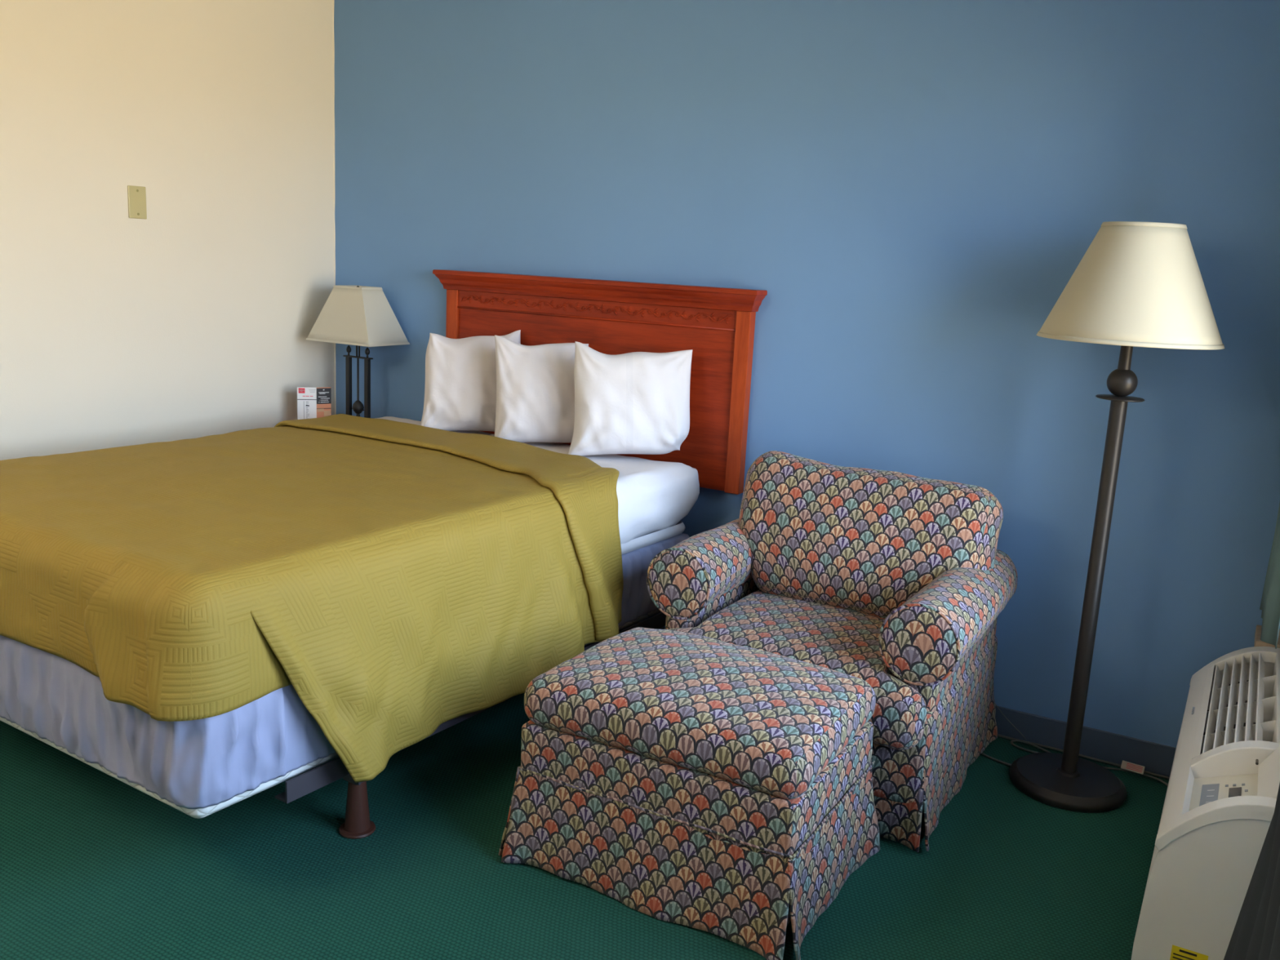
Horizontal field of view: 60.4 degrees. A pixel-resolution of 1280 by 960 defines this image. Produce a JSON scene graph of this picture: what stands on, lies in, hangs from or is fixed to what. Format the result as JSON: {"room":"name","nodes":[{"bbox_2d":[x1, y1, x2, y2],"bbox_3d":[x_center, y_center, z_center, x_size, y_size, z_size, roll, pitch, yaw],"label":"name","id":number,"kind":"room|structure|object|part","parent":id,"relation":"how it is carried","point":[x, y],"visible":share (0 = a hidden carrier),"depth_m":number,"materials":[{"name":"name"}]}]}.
{"room":"hotel room","nodes":[
{"label":"hotel room","id":0,"kind":"room"},
{"bbox_2d":[0,0,334,460],"bbox_3d":[-2.775,-0.451,2.472,0.100,2.620,5.600,9,13,28],"label":"wall","id":1,"kind":"structure","parent":0,"point":[194,317],"depth_m":4.05,"materials":[{"name":"beige paint"}]},
{"bbox_2d":[127,185,146,218],"bbox_3d":[-1.808,-0.999,3.955,0.008,0.114,0.072,9,13,28],"label":"wall plate","id":2,"kind":"object","parent":1,"relation":"attached to","point":[136,194],"visible":1,"depth_m":3.95,"materials":[{"name":"beige plastic"}]},
{"bbox_2d":[0,642,1168,959],"bbox_3d":[-1.143,1.158,1.807,4.020,0.100,5.800,9,13,28],"label":"floor","id":3,"kind":"structure","parent":0,"point":[94,866],"depth_m":2.68,"materials":[{"name":"green carpet"}]},
{"bbox_2d":[275,612,666,839],"bbox_3d":[-0.971,0.590,3.680,1.542,0.285,1.780,10,14,32],"label":"frame","id":4,"kind":"object","parent":3,"relation":"on","point":[357,824],"visible":0.13,"depth_m":2.82,"materials":[{"name":"brown wood"}]},
{"bbox_2d":[0,533,688,818],"bbox_3d":[-1.016,0.352,3.542,1.598,0.276,2.098,10,14,32],"label":"box spring","id":5,"kind":"object","parent":4,"relation":"on","point":[199,768],"visible":0.2,"depth_m":2.48,"materials":[{"name":"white fabric"}]},
{"bbox_2d":[373,416,699,554],"bbox_3d":[-0.987,0.093,3.492,1.569,0.260,2.061,10,14,32],"label":"mattress","id":6,"kind":"object","parent":5,"relation":"on","point":[654,496],"visible":0.16,"depth_m":3.76,"materials":[{"name":"white fabric"}]},
{"bbox_2d":[0,413,623,782],"bbox_3d":[-1.064,0.241,3.364,1.664,0.573,1.835,10,14,32],"label":"blanket","id":7,"kind":"object","parent":6,"relation":"on","point":[406,580],"visible":0.99,"depth_m":2.79,"materials":[{"name":"yellow fabric"}]},
{"bbox_2d":[420,329,520,431],"bbox_3d":[-0.657,-0.380,4.282,0.377,0.416,0.222,4,12,4],"label":"pillow","id":8,"kind":"object","parent":6,"relation":"on","point":[460,388],"visible":0.73,"depth_m":4.22,"materials":[{"name":"white fabric"}]},
{"bbox_2d":[493,335,588,442],"bbox_3d":[-0.362,-0.328,4.093,0.366,0.397,0.199,2,12,-7],"label":"pillow","id":9,"kind":"object","parent":6,"relation":"on","point":[535,384],"visible":0.68,"depth_m":4.04,"materials":[{"name":"white fabric"}]},
{"bbox_2d":[568,341,692,455],"bbox_3d":[-0.033,-0.275,3.899,0.430,0.404,0.204,2,12,-6],"label":"pillow","id":10,"kind":"object","parent":6,"relation":"on","point":[633,402],"visible":0.98,"depth_m":3.84,"materials":[{"name":"white fabric"}]},
{"bbox_3d":[-0.733,0.835,2.849,0.094,0.158,0.094,10,14,32],"label":"leg","id":11,"kind":"part","parent":4,"relation":"part of","materials":[{"name":"brown plastic"}]},
{"bbox_2d":[498,626,879,959],"bbox_3d":[0.149,0.709,2.776,0.816,0.520,0.638,9,13,28],"label":"ottoman","id":12,"kind":"object","parent":3,"relation":"on","point":[724,789],"visible":1,"depth_m":2.56,"materials":[{"name":"fabric"}]},
{"bbox_2d":[524,626,875,799],"bbox_3d":[0.161,0.536,2.744,0.746,0.167,0.568,9,13,28],"label":"cushion","id":13,"kind":"object","parent":12,"relation":"on","point":[718,717],"depth_m":2.57,"materials":[{"name":"fabric"}]},
{"bbox_2d":[646,450,1017,852],"bbox_3d":[0.580,0.417,3.349,0.961,0.901,0.891,9,13,28],"label":"armchair","id":14,"kind":"object","parent":3,"relation":"on","point":[900,584],"visible":0.77,"depth_m":3.23,"materials":[{"name":"fabric"}]},
{"bbox_3d":[0.280,0.252,3.542,0.209,0.218,0.711,9,13,28],"label":"arm","id":15,"kind":"part","parent":14,"relation":"part of","materials":[{"name":"fabric"}]},
{"bbox_3d":[0.279,0.451,3.590,0.097,0.386,0.719,9,13,28],"label":"arm panel","id":16,"kind":"part","parent":14,"relation":"part of","materials":[{"name":"fabric"}]},
{"bbox_2d":[666,589,926,750],"bbox_3d":[0.526,0.509,3.276,0.819,0.213,0.684,9,13,28],"label":"seat cushion","id":17,"kind":"object","parent":14,"relation":"on","point":[839,637],"depth_m":3.10,"materials":[{"name":"fabric"}]},
{"bbox_2d":[738,450,1003,618],"bbox_3d":[0.687,0.186,3.431,0.814,0.471,0.337,9,13,28],"label":"cushion","id":18,"kind":"object","parent":14,"relation":"on","point":[860,543],"depth_m":3.31,"materials":[{"name":"fabric"}]},
{"bbox_3d":[0.579,0.620,3.405,0.853,0.274,0.834,9,13,28],"label":"seat","id":19,"kind":"part","parent":14,"relation":"part of","materials":[{"name":"fabric"}]},
{"bbox_3d":[0.911,0.366,3.156,0.215,0.221,0.781,9,13,28],"label":"arm","id":20,"kind":"part","parent":14,"relation":"part of","materials":[{"name":"fabric"}]},
{"bbox_3d":[0.910,0.558,3.209,0.098,0.388,0.773,9,13,28],"label":"arm panel","id":21,"kind":"part","parent":14,"relation":"part of","materials":[{"name":"fabric"}]},
{"bbox_2d":[981,739,1168,786],"bbox_3d":[1.373,0.888,3.416,0.668,0.038,0.203,9,13,28],"label":"lamp cord","id":22,"kind":"object","parent":3,"relation":"on","point":[1127,766],"visible":0.7,"depth_m":3.42,"materials":[{"name":"grey plastic"}]},
{"bbox_2d":[997,733,1169,779],"bbox_3d":[1.421,0.885,3.517,0.760,0.010,0.012,9,13,29],"label":"power cord","id":23,"kind":"object","parent":3,"relation":"on","point":[998,735],"visible":0.48,"depth_m":3.51,"materials":[{"name":"grey plastic"}]},
{"bbox_2d":[1008,221,1224,813],"bbox_3d":[1.327,0.115,3.151,0.481,1.656,0.481,9,13,28],"label":"floor lamp","id":24,"kind":"object","parent":3,"relation":"on","point":[1136,284],"visible":1,"depth_m":2.95,"materials":[{"name":"brown metal"}]},
{"bbox_3d":[1.353,-0.390,3.048,0.481,0.012,0.481,9,13,28],"label":"shade trim","id":25,"kind":"part","parent":24,"relation":"part of","materials":[{"name":"beige fabric"}]},
{"bbox_3d":[1.361,-0.540,3.018,0.476,0.316,0.476,9,13,28],"label":"lamp shade","id":26,"kind":"part","parent":24,"relation":"part of","materials":[{"name":"beige fabric"}]},
{"bbox_3d":[1.368,-0.690,2.987,0.216,0.012,0.216,9,13,28],"label":"shade trim","id":27,"kind":"part","parent":24,"relation":"part of","materials":[{"name":"beige fabric"}]},
{"bbox_3d":[-1.360,0.147,4.742,0.317,0.690,0.450,9,13,28],"label":"nightstand","id":28,"kind":"object","parent":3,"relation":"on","visible":0},
{"bbox_2d":[297,386,331,419],"bbox_3d":[-1.370,-0.288,4.628,0.137,0.205,0.012,-2,13,-24],"label":"menu card","id":29,"kind":"object","parent":28,"relation":"on","point":[312,402],"visible":0.77,"depth_m":4.62,"materials":[{"name":"white paper"}]},
{"bbox_3d":[-1.398,-0.287,4.616,0.077,0.205,0.001,0,12,-16],"label":"menu panel","id":30,"kind":"part","parent":29,"relation":"part of","materials":[{"name":"white paper"}]},
{"bbox_3d":[-1.335,-0.289,4.643,0.062,0.205,0.001,-5,14,-33],"label":"photo panel","id":31,"kind":"part","parent":29,"relation":"part of","materials":[{"name":"paper"}]},
{"bbox_2d":[317,408,330,416],"bbox_3d":[-1.336,-0.255,4.649,0.056,0.094,0.001,-5,14,-33],"label":"food picture","id":32,"kind":"object","parent":29,"relation":"attached to","point":[321,412],"depth_m":4.64},
{"bbox_2d":[306,284,409,417],"bbox_3d":[-1.195,-0.504,4.661,0.358,0.632,0.245,9,13,28],"label":"table lamp","id":33,"kind":"object","parent":28,"relation":"on","point":[353,315],"visible":0.93,"depth_m":4.57,"materials":[{"name":"beige fabric"}]},
{"bbox_3d":[-1.249,-0.370,4.715,0.020,0.316,0.019,9,13,28],"label":"post","id":34,"kind":"part","parent":33,"relation":"part of","materials":[{"name":"black metal"}]},
{"bbox_3d":[-1.185,-0.697,4.622,0.352,0.229,0.240,9,13,28],"label":"lamp shade","id":35,"kind":"part","parent":33,"relation":"part of","materials":[{"name":"fabric"}]},
{"bbox_3d":[-1.180,-0.805,4.600,0.160,0.010,0.124,9,13,28],"label":"shade trim","id":36,"kind":"part","parent":33,"relation":"part of","materials":[{"name":"fabric"}]},
{"bbox_3d":[-1.191,-0.587,4.644,0.358,0.009,0.245,9,13,28],"label":"shade trim","id":37,"kind":"part","parent":33,"relation":"part of","materials":[{"name":"fabric"}]},
{"bbox_3d":[-1.203,-0.363,4.690,0.050,0.316,0.048,9,13,28],"label":"rod","id":38,"kind":"part","parent":33,"relation":"part of","materials":[{"name":"black metal"}]},
{"bbox_3d":[-1.157,-0.355,4.664,0.020,0.316,0.019,9,13,28],"label":"post","id":39,"kind":"part","parent":33,"relation":"part of","materials":[{"name":"black metal"}]},
{"bbox_2d":[333,0,1279,747],"bbox_3d":[0.336,-0.597,3.976,4.020,2.620,0.100,9,13,28],"label":"wall","id":40,"kind":"structure","parent":0,"point":[912,188],"depth_m":3.56,"materials":[{"name":"blue paint"}]},
{"bbox_2d":[333,0,336,414],"bbox_3d":[-1.344,-0.859,4.841,0.005,2.580,0.004,9,13,28],"label":"trim","id":41,"kind":"structure","parent":40,"relation":"attached to","point":[333,0],"depth_m":4.74,"materials":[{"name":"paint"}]},
{"bbox_2d":[432,269,767,494],"bbox_3d":[-0.215,-0.400,4.217,1.429,0.730,0.089,9,13,28],"label":"headboard","id":42,"kind":"object","parent":40,"relation":"attached to","point":[614,317],"visible":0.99,"depth_m":4.04,"materials":[{"name":"brown wood"}]},
{"bbox_3d":[-0.205,-0.343,4.252,1.256,0.600,0.032,9,13,28],"label":"panel","id":43,"kind":"part","parent":42,"relation":"part of","materials":[{"name":"brown wood"}]},
{"bbox_3d":[-0.199,-0.719,4.152,1.429,0.077,0.089,9,13,28],"label":"crown moulding","id":44,"kind":"part","parent":42,"relation":"part of","materials":[{"name":"brown wood"}]},
{"bbox_2d":[619,622,1176,777],"bbox_3d":[0.237,0.644,4.185,3.800,0.098,0.009,9,13,28],"label":"baseboard","id":45,"kind":"structure","parent":40,"relation":"attached to","point":[1157,758],"depth_m":3.51,"materials":[{"name":"blue plastic"}]},
{"bbox_2d":[995,703,1026,739],"bbox_3d":[1.212,0.780,3.629,0.143,0.121,0.008,11,14,36],"label":"wire","id":46,"kind":"object","parent":40,"relation":"attached to","point":[995,704],"visible":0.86,"depth_m":3.63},
{"bbox_3d":[0.617,0.103,0.606,0.120,2.620,5.600,9,13,28],"label":"wall","id":47,"kind":"structure","parent":0,"visible":0},
{"bbox_2d":[1131,646,1279,959],"bbox_3d":[1.414,0.743,2.651,0.262,0.574,1.100,9,13,28],"label":"air conditioner","id":48,"kind":"object","parent":47,"relation":"attached to","point":[1219,806],"visible":0.97,"depth_m":2.25,"materials":[{"name":"white plastic"}]},
{"bbox_3d":[1.150,0.873,2.210,0.262,0.469,0.037,9,13,28],"label":"panel","id":49,"kind":"part","parent":48,"relation":"part of","materials":[{"name":"white plastic"}]},
{"bbox_3d":[1.234,0.694,2.311,0.152,0.109,0.265,9,13,28],"label":"control panel","id":50,"kind":"part","parent":48,"relation":"part of","materials":[{"name":"beige plastic"}]},
{"bbox_3d":[1.671,0.716,3.111,0.262,0.469,0.042,9,13,28],"label":"panel","id":51,"kind":"part","parent":48,"relation":"part of","materials":[{"name":"white plastic"}]},
{"bbox_2d":[1203,680,1255,735],"bbox_3d":[1.491,0.635,2.766,0.157,0.086,0.695,9,13,28],"label":"vent","id":52,"kind":"object","parent":48,"relation":"attached to","point":[1211,688],"depth_m":2.81,"materials":[{"name":"white plastic"}]},
{"bbox_2d":[1191,653,1275,759],"bbox_3d":[1.493,0.586,2.756,0.159,0.133,0.695,9,13,28],"label":"grille","id":53,"kind":"object","parent":48,"relation":"attached to","point":[1234,701],"depth_m":2.77,"materials":[{"name":"white plastic"}]},
{"bbox_3d":[1.312,0.589,2.245,0.073,0.121,0.250,9,13,28],"label":"control door","id":54,"kind":"part","parent":48,"relation":"part of","materials":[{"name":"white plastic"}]},
{"bbox_2d":[1253,625,1279,648],"bbox_3d":[1.814,0.461,3.131,0.110,0.034,0.173,9,13,28],"label":"trim","id":55,"kind":"structure","parent":47,"relation":"attached to","point":[1258,642],"depth_m":3.08,"materials":[{"name":"beige wood"}]},
{"bbox_3d":[1.164,-1.081,1.492,0.016,0.015,3.110,9,13,28],"label":"rail","id":56,"kind":"object","parent":47,"relation":"attached to","visible":0},
{"bbox_2d":[1223,782,1279,959],"bbox_3d":[0.867,0.052,1.349,0.087,2.150,1.376,9,13,28],"label":"curtain","id":57,"kind":"object","parent":56,"relation":"hanging from","point":[1255,935],"visible":1,"depth_m":1.20,"materials":[{"name":"fabric"}]},
{"bbox_2d":[1259,502,1279,648],"bbox_3d":[1.753,-0.429,2.825,0.045,1.707,0.402,9,13,28],"label":"curtain","id":58,"kind":"object","parent":56,"relation":"hanging from","point":[1270,600],"visible":1,"depth_m":2.84,"materials":[{"name":"teal fabric"}]}
]}

